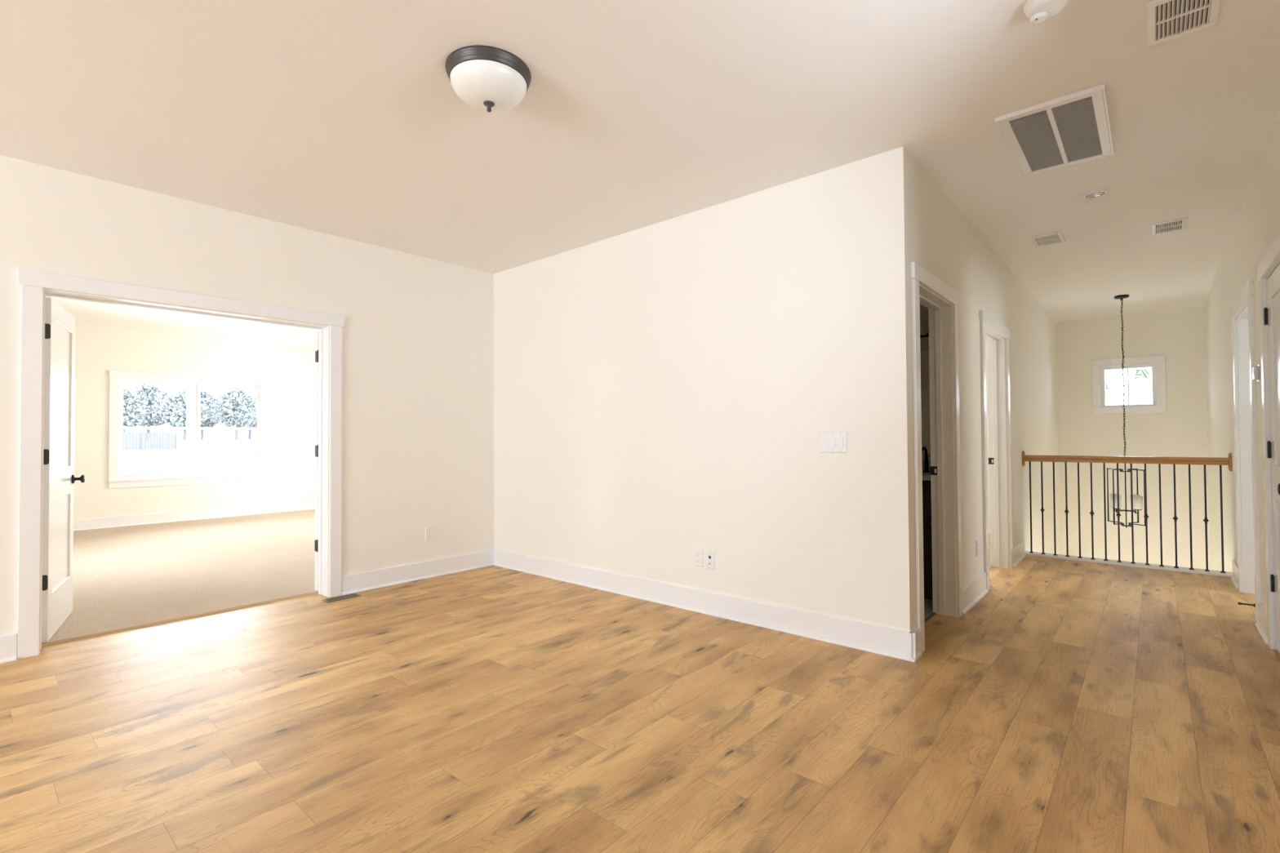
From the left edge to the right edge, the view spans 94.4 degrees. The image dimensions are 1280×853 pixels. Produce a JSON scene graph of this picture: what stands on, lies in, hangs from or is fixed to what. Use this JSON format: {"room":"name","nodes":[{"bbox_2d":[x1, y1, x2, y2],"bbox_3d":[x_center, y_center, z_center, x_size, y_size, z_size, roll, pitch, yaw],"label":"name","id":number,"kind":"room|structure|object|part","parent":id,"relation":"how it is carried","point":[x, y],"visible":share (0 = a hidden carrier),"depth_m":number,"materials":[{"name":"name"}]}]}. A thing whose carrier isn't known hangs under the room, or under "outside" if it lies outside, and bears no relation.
{"room":"upstairs loft landing","nodes":[
{"label":"upstairs loft landing","id":0,"kind":"room"},
{"bbox_2d":[47,509,316,642],"bbox_3d":[-4.230,1.383,6.992,5.829,0.108,6.800,-1,-1,41],"label":"floor","id":1,"kind":"structure","parent":0,"point":[137,575],"depth_m":5.45,"materials":[{"name":"beige carpet"}]},
{"bbox_2d":[45,296,318,346],"bbox_3d":[-4.253,-1.462,7.045,5.817,0.120,6.800,-1,-1,41],"label":"ceiling","id":2,"kind":"structure","parent":0,"point":[84,312],"depth_m":7.95,"materials":[{"name":"paint"}]},
{"bbox_2d":[73,322,315,519],"bbox_3d":[-6.494,0.016,8.971,0.140,2.740,6.800,-1,-1,41],"label":"wall","id":3,"kind":"structure","parent":0,"point":[100,349],"depth_m":8.72,"materials":[{"name":"beige paint"}]},
{"bbox_2d":[107,370,271,488],"bbox_3d":[-6.599,0.049,8.807,0.166,1.603,1.969,-1,-1,41],"label":"window","id":4,"kind":"structure","parent":3,"relation":"in","point":[117,378],"depth_m":8.78,"materials":[{"name":"white paint"}]},
{"bbox_3d":[-6.944,-0.305,8.504,0.028,0.692,0.791,-1,-1,41],"label":"sash","id":5,"kind":"part","parent":4,"relation":"part of","materials":[{"name":"glass"}]},
{"bbox_3d":[-6.910,0.357,8.466,0.028,0.703,0.791,-1,-1,41],"label":"sash","id":6,"kind":"part","parent":4,"relation":"part of","materials":[{"name":"glass"}]},
{"bbox_3d":[-6.581,0.752,8.784,0.130,0.020,1.969,-1,-1,41],"label":"sill","id":7,"kind":"part","parent":4,"relation":"part of","materials":[{"name":"white paint"}]},
{"bbox_3d":[-6.354,-0.297,9.184,0.028,0.692,0.826,-1,-1,41],"label":"sash","id":8,"kind":"part","parent":4,"relation":"part of","materials":[{"name":"clear glass"}]},
{"bbox_3d":[-6.320,0.365,9.146,0.028,0.703,0.826,-1,-1,41],"label":"sash","id":9,"kind":"part","parent":4,"relation":"part of","materials":[{"name":"white plastic"}]},
{"bbox_2d":[73,500,315,530],"bbox_3d":[-6.421,1.305,8.893,0.030,0.142,6.800,-1,-1,41],"label":"baseboard","id":10,"kind":"structure","parent":3,"relation":"attached to","point":[169,517],"depth_m":8.66,"materials":[{"name":"white paint"}]},
{"bbox_2d":[0,155,493,654],"bbox_3d":[-3.416,-0.101,3.391,0.190,2.740,11.200,-1,-1,41],"label":"wall","id":11,"kind":"structure","parent":0,"point":[418,331],"depth_m":4.58,"materials":[{"name":"beige paint"}]},
{"bbox_2d":[0,632,17,663],"bbox_3d":[-5.191,1.171,1.145,0.030,0.142,5.504,-1,-1,41],"label":"baseboard","id":12,"kind":"structure","parent":11,"relation":"attached to","point":[8,642],"depth_m":3.20,"materials":[{"name":"white paint"}]},
{"bbox_2d":[41,297,84,643],"bbox_3d":[-3.692,0.257,3.767,0.161,2.018,0.764,0,-1,-36],"label":"door","id":13,"kind":"structure","parent":11,"relation":"in","point":[59,477],"depth_m":3.70,"materials":[{"name":"white paint"}]},
{"bbox_3d":[-3.839,0.358,4.055,0.063,0.062,0.062,0,-1,-36],"label":"knob","id":14,"kind":"part","parent":13,"relation":"part of","materials":[{"name":"black metal"}]},
{"bbox_2d":[17,267,344,659],"bbox_3d":[-2.910,0.209,3.949,0.214,2.134,1.732,-1,-1,41],"label":"trim","id":15,"kind":"structure","parent":11,"relation":"attached to","point":[33,282],"depth_m":3.56,"materials":[{"name":"white paint"}]},
{"bbox_3d":[-3.369,0.244,3.276,0.020,2.046,0.083,-1,-1,41],"label":"casing","id":16,"kind":"part","parent":15,"relation":"part of","materials":[{"name":"white paint"}]},
{"bbox_3d":[-2.845,-0.816,3.905,0.024,0.088,1.732,-1,-1,41],"label":"head casing","id":17,"kind":"part","parent":15,"relation":"part of","materials":[{"name":"white paint"}]},
{"bbox_3d":[-2.310,0.258,4.498,0.020,2.046,0.083,-1,-1,41],"label":"casing","id":18,"kind":"part","parent":15,"relation":"part of","materials":[{"name":"white paint"}]},
{"bbox_2d":[314,330,318,591],"bbox_3d":[-2.337,0.268,4.936,0.161,2.018,0.764,-1,-1,29],"label":"door","id":19,"kind":"structure","parent":11,"relation":"in","point":[316,332],"depth_m":4.61,"materials":[{"name":"white paint"}]},
{"bbox_2d":[341,549,493,595],"bbox_3d":[-1.815,1.216,5.037,0.030,0.142,1.392,-1,-1,41],"label":"baseboard","id":20,"kind":"structure","parent":11,"relation":"attached to","point":[380,578],"depth_m":4.95,"materials":[{"name":"white paint"}]},
{"bbox_2d":[425,526,433,542],"bbox_3d":[-1.801,0.921,5.076,0.008,0.122,0.078,-1,-1,41],"label":"power outlet","id":21,"kind":"object","parent":11,"relation":"attached to","point":[428,531],"visible":1,"depth_m":5.07,"materials":[{"name":"white plastic"}]},
{"bbox_2d":[0,555,1279,852],"bbox_3d":[-1.073,1.230,1.988,5.514,0.001,12.175,-1,-1,41],"label":"floor","id":22,"kind":"structure","parent":0,"point":[1077,706],"depth_m":2.40,"materials":[{"name":"brown wood"}]},
{"bbox_2d":[41,591,318,646],"bbox_3d":[-2.978,1.270,3.995,0.032,0.014,1.516,-1,-1,41],"label":"threshold strip","id":23,"kind":"object","parent":22,"relation":"on","point":[317,592],"visible":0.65,"depth_m":3.88,"materials":[{"name":"beige wood"}]},
{"bbox_2d":[321,593,360,602],"bbox_3d":[-2.224,1.276,4.419,0.096,0.006,0.244,-1,-1,41],"label":"floor vent","id":24,"kind":"object","parent":22,"relation":"in","point":[352,595],"visible":1,"depth_m":4.41,"materials":[{"name":"grey metal"}]},
{"bbox_2d":[924,612,936,623],"bbox_3d":[1.714,1.239,3.659,0.015,0.008,0.758,-1,-1,41],"label":"threshold strip","id":25,"kind":"object","parent":22,"relation":"on","point":[929,617],"visible":0.36,"depth_m":3.84,"materials":[{"name":"brown wood"}]},
{"bbox_2d":[0,0,1279,322],"bbox_3d":[-0.061,-1.556,3.192,5.187,0.120,15.271,-1,-1,41],"label":"ceiling","id":26,"kind":"structure","parent":0,"point":[343,118],"depth_m":2.83,"materials":[{"name":"paint"}]},
{"bbox_2d":[444,44,531,112],"bbox_3d":[-0.641,-1.420,2.518,0.353,0.168,0.353,-1,-1,41],"label":"ceiling light","id":27,"kind":"object","parent":26,"relation":"attached to","point":[487,78],"visible":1,"depth_m":2.42,"materials":[{"name":"white glass"}]},
{"bbox_3d":[-0.641,-1.416,2.518,0.316,0.092,0.316,-1,-1,41],"label":"lamp shade","id":28,"kind":"part","parent":27,"relation":"part of","materials":[{"name":"white glass"}]},
{"bbox_2d":[1023,0,1070,24],"bbox_3d":[1.456,-1.499,2.118,0.144,0.052,0.144,-1,-1,41],"label":"smoke detector","id":29,"kind":"object","parent":26,"relation":"attached to","point":[1037,11],"visible":1,"depth_m":2.12,"materials":[{"name":"white plastic"}]},
{"bbox_2d":[1030,231,1065,247],"bbox_3d":[3.247,-1.486,4.717,0.198,0.010,0.310,-1,-1,41],"label":"ceiling vent","id":30,"kind":"object","parent":26,"relation":"in","point":[1055,237],"visible":1,"depth_m":4.70,"materials":[{"name":"grey metal"}]},
{"bbox_2d":[995,84,1114,176],"bbox_3d":[2.176,-1.502,3.086,0.424,0.021,0.844,-1,-1,41],"label":"ceiling vent","id":31,"kind":"object","parent":26,"relation":"in","point":[1074,128],"visible":1,"depth_m":3.02,"materials":[{"name":"white metal"}]},
{"bbox_2d":[1080,189,1108,199],"bbox_3d":[2.941,-1.498,3.833,0.142,0.014,0.142,-1,-1,41],"label":"recessed light","id":32,"kind":"object","parent":26,"relation":"in","point":[1099,193],"visible":1,"depth_m":3.82,"materials":[{"name":"white plastic"}]},
{"bbox_2d":[1106,294,1145,527],"bbox_3d":[5.432,-0.169,6.654,0.289,2.605,0.289,-1,-1,27],"label":"pendant lantern","id":33,"kind":"object","parent":26,"relation":"hanging from","point":[1137,499],"visible":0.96,"depth_m":6.63,"materials":[{"name":"black metal"}]},
{"bbox_3d":[5.413,0.842,6.764,0.086,0.142,0.086,-1,-1,41],"label":"lamp shade","id":34,"kind":"part","parent":33,"relation":"part of","materials":[{"name":"white glass"}]},
{"bbox_3d":[5.311,0.840,6.612,0.086,0.142,0.086,-1,-1,41],"label":"lamp shade","id":35,"kind":"part","parent":33,"relation":"part of","materials":[{"name":"white glass"}]},
{"bbox_3d":[5.429,-0.526,6.661,0.020,1.810,0.016,0,-1,-4],"label":"chain","id":36,"kind":"part","parent":33,"relation":"part of","materials":[{"name":"black metal"}]},
{"bbox_3d":[5.438,0.742,6.639,0.020,0.783,0.020,-1,-1,41],"label":"rod","id":37,"kind":"part","parent":33,"relation":"part of","materials":[{"name":"black metal"}]},
{"bbox_3d":[5.453,0.933,6.548,0.141,0.055,0.119,-1,-1,41],"label":"arm","id":38,"kind":"part","parent":33,"relation":"part of","materials":[{"name":"black metal"}]},
{"bbox_3d":[5.463,0.837,6.509,0.086,0.142,0.086,-1,-1,41],"label":"lamp shade","id":39,"kind":"part","parent":33,"relation":"part of","materials":[{"name":"white glass"}]},
{"bbox_2d":[1151,217,1187,235],"bbox_3d":[3.959,-1.496,4.437,0.198,0.010,0.310,-1,-1,41],"label":"ceiling vent","id":40,"kind":"object","parent":26,"relation":"in","point":[1177,224],"visible":1,"depth_m":4.42,"materials":[{"name":"grey metal"}]},
{"bbox_2d":[1146,0,1220,47],"bbox_3d":[2.003,-1.522,2.188,0.198,0.010,0.310,-1,-1,41],"label":"ceiling vent","id":41,"kind":"object","parent":26,"relation":"in","point":[1167,20],"visible":1,"depth_m":2.21,"materials":[{"name":"white metal"}]},
{"bbox_2d":[493,146,915,632],"bbox_3d":[0.062,-0.105,4.425,3.710,2.740,0.120,-1,-1,41],"label":"wall","id":42,"kind":"structure","parent":0,"point":[664,390],"depth_m":3.89,"materials":[{"name":"beige paint"}]},
{"bbox_2d":[693,547,703,567],"bbox_3d":[0.397,0.894,4.037,0.078,0.122,0.008,-1,-1,41],"label":"power outlet","id":43,"kind":"object","parent":42,"relation":"attached to","point":[698,553],"visible":1,"depth_m":4.03,"materials":[{"name":"white plastic"}]},
{"bbox_2d":[493,549,916,662],"bbox_3d":[0.032,1.192,4.336,3.740,0.142,0.030,-1,-1,41],"label":"baseboard","id":44,"kind":"structure","parent":42,"relation":"attached to","point":[887,642],"depth_m":3.84,"materials":[{"name":"white paint"}]},
{"bbox_2d":[705,551,715,569],"bbox_3d":[0.467,0.897,3.971,0.076,0.120,0.016,-1,-1,41],"label":"outlet","id":45,"kind":"object","parent":42,"relation":"attached to","point":[709,556],"visible":1,"depth_m":3.97,"materials":[{"name":"white plastic"}]},
{"bbox_2d":[819,431,847,453],"bbox_3d":[1.113,0.090,3.423,0.168,0.124,0.012,-1,-1,41],"label":"light switch","id":46,"kind":"object","parent":42,"relation":"attached to","point":[834,442],"visible":1,"depth_m":3.42,"materials":[{"name":"white plastic"}]},
{"bbox_2d":[920,304,930,460],"bbox_3d":[1.696,-0.101,5.271,2.070,2.740,0.100,-1,-1,41],"label":"wall","id":47,"kind":"structure","parent":0,"point":[924,341],"depth_m":4.72,"materials":[{"name":"beige paint"}]},
{"bbox_2d":[920,321,928,337],"bbox_3d":[1.969,-0.757,4.893,1.000,0.105,0.124,-1,-1,41],"label":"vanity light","id":48,"kind":"object","parent":47,"relation":"attached to","point":[924,327],"visible":0.27,"depth_m":4.62,"materials":[{"name":"black"}]},
{"bbox_2d":[920,350,930,453],"bbox_3d":[1.996,-0.189,4.940,1.120,0.820,0.007,-1,-1,41],"label":"wall mirror","id":49,"kind":"object","parent":47,"relation":"attached to","point":[925,382],"visible":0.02,"depth_m":4.70,"materials":[{"name":"clear glass"}]},
{"bbox_2d":[924,599,933,619],"bbox_3d":[1.191,1.283,4.567,1.985,0.053,1.600,-1,-1,41],"label":"floor","id":50,"kind":"structure","parent":0,"point":[928,604],"depth_m":4.07,"materials":[{"name":"grey tile"}]},
{"bbox_2d":[921,459,933,600],"bbox_3d":[1.800,0.762,4.732,1.225,0.987,0.553,-1,-1,41],"label":"bathroom vanity","id":51,"kind":"object","parent":50,"relation":"on","point":[926,491],"visible":0.07,"depth_m":4.20,"materials":[{"name":"black wood"}]},
{"bbox_2d":[921,459,930,480],"bbox_3d":[1.800,0.331,4.743,1.225,0.125,0.545,-1,-1,41],"label":"countertop","id":52,"kind":"structure","parent":51,"relation":"on","point":[926,476],"depth_m":4.30,"materials":[{"name":"beige"}]},
{"bbox_2d":[921,446,930,472],"bbox_3d":[2.163,0.252,4.511,0.323,0.200,0.161,-1,-1,41],"label":"faucet","id":53,"kind":"object","parent":52,"relation":"on","point":[926,460],"visible":0.38,"depth_m":4.54,"materials":[{"name":"black metal"}]},
{"bbox_3d":[1.936,0.515,4.301,0.383,0.240,0.020,-1,-1,41],"label":"drawer","id":54,"kind":"part","parent":51,"relation":"part of","materials":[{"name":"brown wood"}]},
{"bbox_3d":[1.938,0.890,4.295,0.383,0.480,0.020,-1,-1,41],"label":"cabinet door","id":55,"kind":"part","parent":51,"relation":"part of","materials":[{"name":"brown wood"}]},
{"bbox_2d":[910,155,1061,617],"bbox_3d":[3.606,1.420,5.749,0.140,5.790,6.551,-1,-1,41],"label":"wall","id":56,"kind":"structure","parent":0,"point":[944,243],"depth_m":4.81,"materials":[{"name":"beige paint"}]},
{"bbox_2d":[908,627,922,662],"bbox_3d":[1.468,1.162,3.160,0.030,0.142,0.134,-1,-1,41],"label":"baseboard","id":57,"kind":"structure","parent":56,"relation":"attached to","point":[916,630],"depth_m":3.14,"materials":[{"name":"white paint"}]},
{"bbox_2d":[910,261,962,653],"bbox_3d":[1.758,0.173,3.633,0.167,2.134,0.972,-1,-1,41],"label":"trim","id":58,"kind":"structure","parent":56,"relation":"attached to","point":[945,486],"depth_m":3.90,"materials":[{"name":"white paint"}]},
{"bbox_3d":[1.530,0.212,3.263,0.020,2.046,0.083,-1,-1,41],"label":"casing","id":59,"kind":"part","parent":58,"relation":"part of","materials":[{"name":"white paint"}]},
{"bbox_3d":[1.962,0.295,3.957,0.047,0.058,0.002,-1,-1,41],"label":"strike plate","id":60,"kind":"part","parent":58,"relation":"part of","materials":[{"name":"black metal"}]},
{"bbox_3d":[1.806,-0.851,3.604,0.024,0.088,0.972,-1,-1,41],"label":"head casing","id":61,"kind":"part","parent":58,"relation":"part of","materials":[{"name":"white paint"}]},
{"bbox_3d":[2.092,0.219,3.911,0.020,2.046,0.083,-1,-1,41],"label":"casing","id":62,"kind":"part","parent":58,"relation":"part of","materials":[{"name":"white paint"}]},
{"bbox_2d":[962,572,988,614],"bbox_3d":[2.377,1.175,4.209,0.030,0.142,0.754,-1,-1,41],"label":"baseboard","id":63,"kind":"structure","parent":56,"relation":"attached to","point":[974,592],"depth_m":4.18,"materials":[{"name":"white paint"}]},
{"bbox_2d":[975,538,979,556],"bbox_3d":[2.475,0.888,4.345,0.008,0.122,0.078,-1,-1,41],"label":"power outlet","id":64,"kind":"object","parent":56,"relation":"attached to","point":[977,540],"visible":1,"depth_m":4.33,"materials":[{"name":"white plastic"}]},
{"bbox_2d":[979,310,1013,590],"bbox_3d":[2.918,0.189,4.971,0.167,2.134,1.117,-1,-1,41],"label":"trim","id":65,"kind":"structure","parent":56,"relation":"attached to","point":[997,347],"depth_m":5.29,"materials":[{"name":"white paint"}]},
{"bbox_3d":[2.643,0.227,4.546,0.020,2.046,0.083,-1,-1,41],"label":"casing","id":66,"kind":"part","parent":65,"relation":"part of","materials":[{"name":"white paint"}]},
{"bbox_3d":[3.169,0.311,5.349,0.047,0.058,0.002,-1,-1,41],"label":"strike plate","id":67,"kind":"part","parent":65,"relation":"part of","materials":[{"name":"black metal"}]},
{"bbox_3d":[2.966,-0.836,4.942,0.024,0.088,1.117,-1,-1,41],"label":"head casing","id":68,"kind":"part","parent":65,"relation":"part of","materials":[{"name":"white paint"}]},
{"bbox_3d":[3.299,0.236,5.303,0.020,2.046,0.083,-1,-1,41],"label":"casing","id":69,"kind":"part","parent":65,"relation":"part of","materials":[{"name":"white paint"}]},
{"bbox_2d":[1013,540,1026,567],"bbox_3d":[3.560,1.191,5.572,0.030,0.142,0.679,-1,-1,41],"label":"baseboard","id":70,"kind":"structure","parent":56,"relation":"attached to","point":[1019,553],"depth_m":5.56,"materials":[{"name":"white paint"}]},
{"bbox_2d":[985,340,990,533],"bbox_3d":[3.561,-0.070,7.757,2.510,2.740,0.140,-1,-1,41],"label":"wall","id":71,"kind":"structure","parent":0,"point":[985,340],"depth_m":7.13,"materials":[{"name":"beige paint"}]},
{"bbox_2d":[988,533,992,568],"bbox_3d":[2.606,1.307,6.504,2.385,0.054,2.980,-1,-1,41],"label":"floor","id":72,"kind":"structure","parent":0,"point":[990,566],"depth_m":6.14,"materials":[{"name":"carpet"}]},
{"bbox_2d":[1057,306,1209,569],"bbox_3d":[6.408,1.436,7.746,1.757,5.790,0.140,-1,-1,41],"label":"wall","id":73,"kind":"structure","parent":0,"point":[1180,431],"depth_m":7.66,"materials":[{"name":"beige paint"}]},
{"bbox_2d":[1090,355,1166,413],"bbox_3d":[6.380,-0.538,7.752,0.754,0.719,0.124,-1,-1,41],"label":"window","id":74,"kind":"structure","parent":73,"relation":"in","point":[1100,376],"depth_m":7.71,"materials":[{"name":"white paint"}]},
{"bbox_3d":[6.395,-0.530,7.768,0.567,0.547,0.080,-1,-1,41],"label":"frame","id":75,"kind":"part","parent":74,"relation":"part of","materials":[{"name":"white plastic"}]},
{"bbox_2d":[1135,369,1148,377],"bbox_3d":[6.504,-0.680,7.675,0.133,0.109,0.001,-1,-1,41],"label":"print","id":76,"kind":"object","parent":74,"relation":"attached to","point":[1139,373],"depth_m":7.68,"materials":[{"name":"green"}]},
{"bbox_2d":[1204,111,1279,649],"bbox_3d":[3.356,1.373,2.948,0.200,5.790,11.111,-1,-1,41],"label":"wall","id":77,"kind":"structure","parent":0,"point":[1257,225],"depth_m":4.84,"materials":[{"name":"beige paint"}]},
{"bbox_2d":[1230,560,1238,590],"bbox_3d":[4.705,1.168,4.684,0.030,0.142,0.522,-1,-1,41],"label":"baseboard","id":78,"kind":"structure","parent":77,"relation":"attached to","point":[1234,578],"depth_m":4.69,"materials":[{"name":"white paint"}]},
{"bbox_2d":[1233,427,1235,442],"bbox_3d":[4.686,0.069,4.675,0.010,0.120,0.075,-1,-1,41],"label":"light switch","id":79,"kind":"object","parent":77,"relation":"attached to","point":[1233,428],"visible":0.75,"depth_m":4.67,"materials":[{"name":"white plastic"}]},
{"bbox_2d":[1231,280,1261,622],"bbox_3d":[4.224,0.164,4.043,0.164,2.134,1.122,-1,-1,41],"label":"trim","id":80,"kind":"structure","parent":77,"relation":"attached to","point":[1243,338],"depth_m":4.40,"materials":[{"name":"white paint"}]},
{"bbox_3d":[4.503,0.213,4.467,0.020,2.046,0.083,-1,-1,41],"label":"casing","id":81,"kind":"part","parent":80,"relation":"part of","materials":[{"name":"white paint"}]},
{"bbox_3d":[4.164,-0.858,4.107,0.024,0.088,1.122,-1,-1,41],"label":"head casing","id":82,"kind":"part","parent":80,"relation":"part of","materials":[{"name":"white paint"}]},
{"bbox_3d":[3.843,0.204,3.706,0.020,2.046,0.083,-1,-1,41],"label":"casing","id":83,"kind":"part","parent":80,"relation":"part of","materials":[{"name":"white paint"}]},
{"bbox_2d":[1237,602,1255,607],"bbox_3d":[3.856,1.131,3.767,0.081,0.026,0.026,-1,-1,41],"label":"door stop","id":84,"kind":"object","parent":77,"relation":"attached to","point":[1238,603],"visible":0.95,"depth_m":3.76,"materials":[{"name":"black"}]},
{"bbox_3d":[3.861,1.131,3.762,0.066,0.026,0.026,-1,-1,41],"label":"rod","id":85,"kind":"part","parent":84,"relation":"part of","materials":[{"name":"black"}]},
{"bbox_2d":[1252,364,1260,382],"bbox_3d":[3.707,-0.320,3.569,0.026,0.102,0.130,-1,-1,41],"label":"thermostat","id":86,"kind":"object","parent":77,"relation":"attached to","point":[1256,369],"visible":1,"depth_m":3.53,"materials":[{"name":"white plastic"}]},
{"bbox_3d":[3.715,-0.320,3.562,0.005,0.102,0.130,-1,-1,41],"label":"plate","id":87,"kind":"part","parent":86,"relation":"part of","materials":[{"name":"white plastic"}]},
{"bbox_2d":[1255,602,1267,644],"bbox_3d":[3.671,1.154,3.492,0.030,0.142,0.446,-1,-1,41],"label":"baseboard","id":88,"kind":"structure","parent":77,"relation":"attached to","point":[1262,625],"depth_m":3.50,"materials":[{"name":"white paint"}]},
{"bbox_2d":[1257,231,1279,650],"bbox_3d":[3.264,0.151,2.936,0.164,2.134,0.972,-1,-1,41],"label":"trim","id":89,"kind":"structure","parent":77,"relation":"attached to","point":[1272,255],"depth_m":3.27,"materials":[{"name":"white paint"}]},
{"bbox_3d":[3.494,0.200,3.304,0.020,2.046,0.083,-1,-1,41],"label":"casing","id":90,"kind":"part","parent":89,"relation":"part of","materials":[{"name":"white paint"}]},
{"bbox_3d":[3.204,-0.871,3.000,0.024,0.088,0.972,-1,-1,41],"label":"head casing","id":91,"kind":"part","parent":89,"relation":"part of","materials":[{"name":"white paint"}]},
{"bbox_2d":[1263,263,1279,653],"bbox_3d":[3.218,0.198,2.982,0.089,2.018,0.764,-1,-1,41],"label":"door","id":92,"kind":"structure","parent":77,"relation":"in","point":[1271,314],"depth_m":3.17,"materials":[{"name":"white paint"}]},
{"bbox_3d":[2.994,0.291,2.748,0.054,0.062,0.062,-1,-1,41],"label":"knob","id":93,"kind":"part","parent":92,"relation":"part of","materials":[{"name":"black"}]},
{"bbox_3d":[-1.009,1.391,2.014,5.572,0.317,12.300,-1,-1,41],"label":"slab","id":94,"kind":"object","parent":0,"visible":0},
{"bbox_2d":[1024,551,1232,577],"bbox_3d":[4.376,1.245,5.407,1.477,0.022,0.140,-1,-1,41],"label":"board","id":95,"kind":"object","parent":94,"relation":"on","point":[1212,572],"visible":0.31,"depth_m":5.32,"materials":[{"name":"white paint"}]},
{"bbox_2d":[1022,450,1231,573],"bbox_3d":[4.370,0.732,5.413,1.476,1.003,0.094,-1,-1,41],"label":"stair railing","id":96,"kind":"object","parent":95,"relation":"on","point":[1079,459],"visible":1,"depth_m":5.35,"materials":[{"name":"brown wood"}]},
{"bbox_3d":[4.367,0.303,5.420,1.441,0.062,0.062,-1,-1,41],"label":"handrail","id":97,"kind":"part","parent":96,"relation":"part of","materials":[{"name":"brown wood"}]},
{"label":"outside","id":98,"kind":"structure","parent":0,"visible":0},
{"bbox_2d":[118,439,257,477],"bbox_3d":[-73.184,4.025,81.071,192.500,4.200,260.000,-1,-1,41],"label":"ground","id":99,"kind":"structure","parent":98,"point":[240,454],"depth_m":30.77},
{"bbox_2d":[123,388,152,432],"bbox_3d":[-44.303,-1.008,50.771,3.918,4.557,3.863,-1,-1,41],"label":"tree","id":100,"kind":"object","parent":99,"relation":"on","point":[132,402],"visible":0.52,"depth_m":50.70,"materials":[{"name":"green plant"}]},
{"bbox_2d":[125,383,173,432],"bbox_3d":[-46.437,-1.381,55.901,4.318,5.504,4.298,-1,-1,41],"label":"tree","id":101,"kind":"object","parent":99,"relation":"on","point":[144,388],"visible":0.56,"depth_m":55.66,"materials":[{"name":"green plant"}]},
{"bbox_2d":[123,431,177,449],"bbox_3d":[-26.577,0.835,31.546,0.122,1.110,3.100,-1,-1,41],"label":"fence","id":102,"kind":"object","parent":99,"relation":"on","point":[151,440],"visible":0.66,"depth_m":31.80,"materials":[{"name":"white wood"}]},
{"bbox_3d":[-25.603,0.863,32.687,0.098,1.080,0.100,-1,-1,41],"label":"post","id":103,"kind":"part","parent":102,"relation":"part of","materials":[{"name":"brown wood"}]},
{"bbox_2d":[157,390,208,439],"bbox_3d":[-41.494,-1.031,53.980,3.728,4.677,3.689,-1,-1,41],"label":"tree","id":104,"kind":"object","parent":99,"relation":"on","point":[180,398],"visible":0.58,"depth_m":53.21,"materials":[{"name":"green plant"}]},
{"bbox_2d":[177,390,225,439],"bbox_3d":[-44.311,-1.170,59.935,4.133,5.197,4.069,-1,-1,41],"label":"tree","id":105,"kind":"object","parent":99,"relation":"on","point":[211,420],"visible":0.47,"depth_m":59.74,"materials":[{"name":"green plant"}]},
{"bbox_2d":[213,387,257,439],"bbox_3d":[-39.406,-1.259,57.955,3.734,5.243,3.628,-1,-1,41],"label":"tree","id":106,"kind":"object","parent":99,"relation":"on","point":[239,406],"visible":1,"depth_m":57.40,"materials":[{"name":"green plant"}]},
{"bbox_2d":[230,395,257,439],"bbox_3d":[-42.135,-0.958,64.008,4.054,4.887,4.116,-1,-1,41],"label":"tree","id":107,"kind":"object","parent":99,"relation":"on","point":[254,424],"visible":0.12,"depth_m":63.61,"materials":[{"name":"green plant"}]}
]}

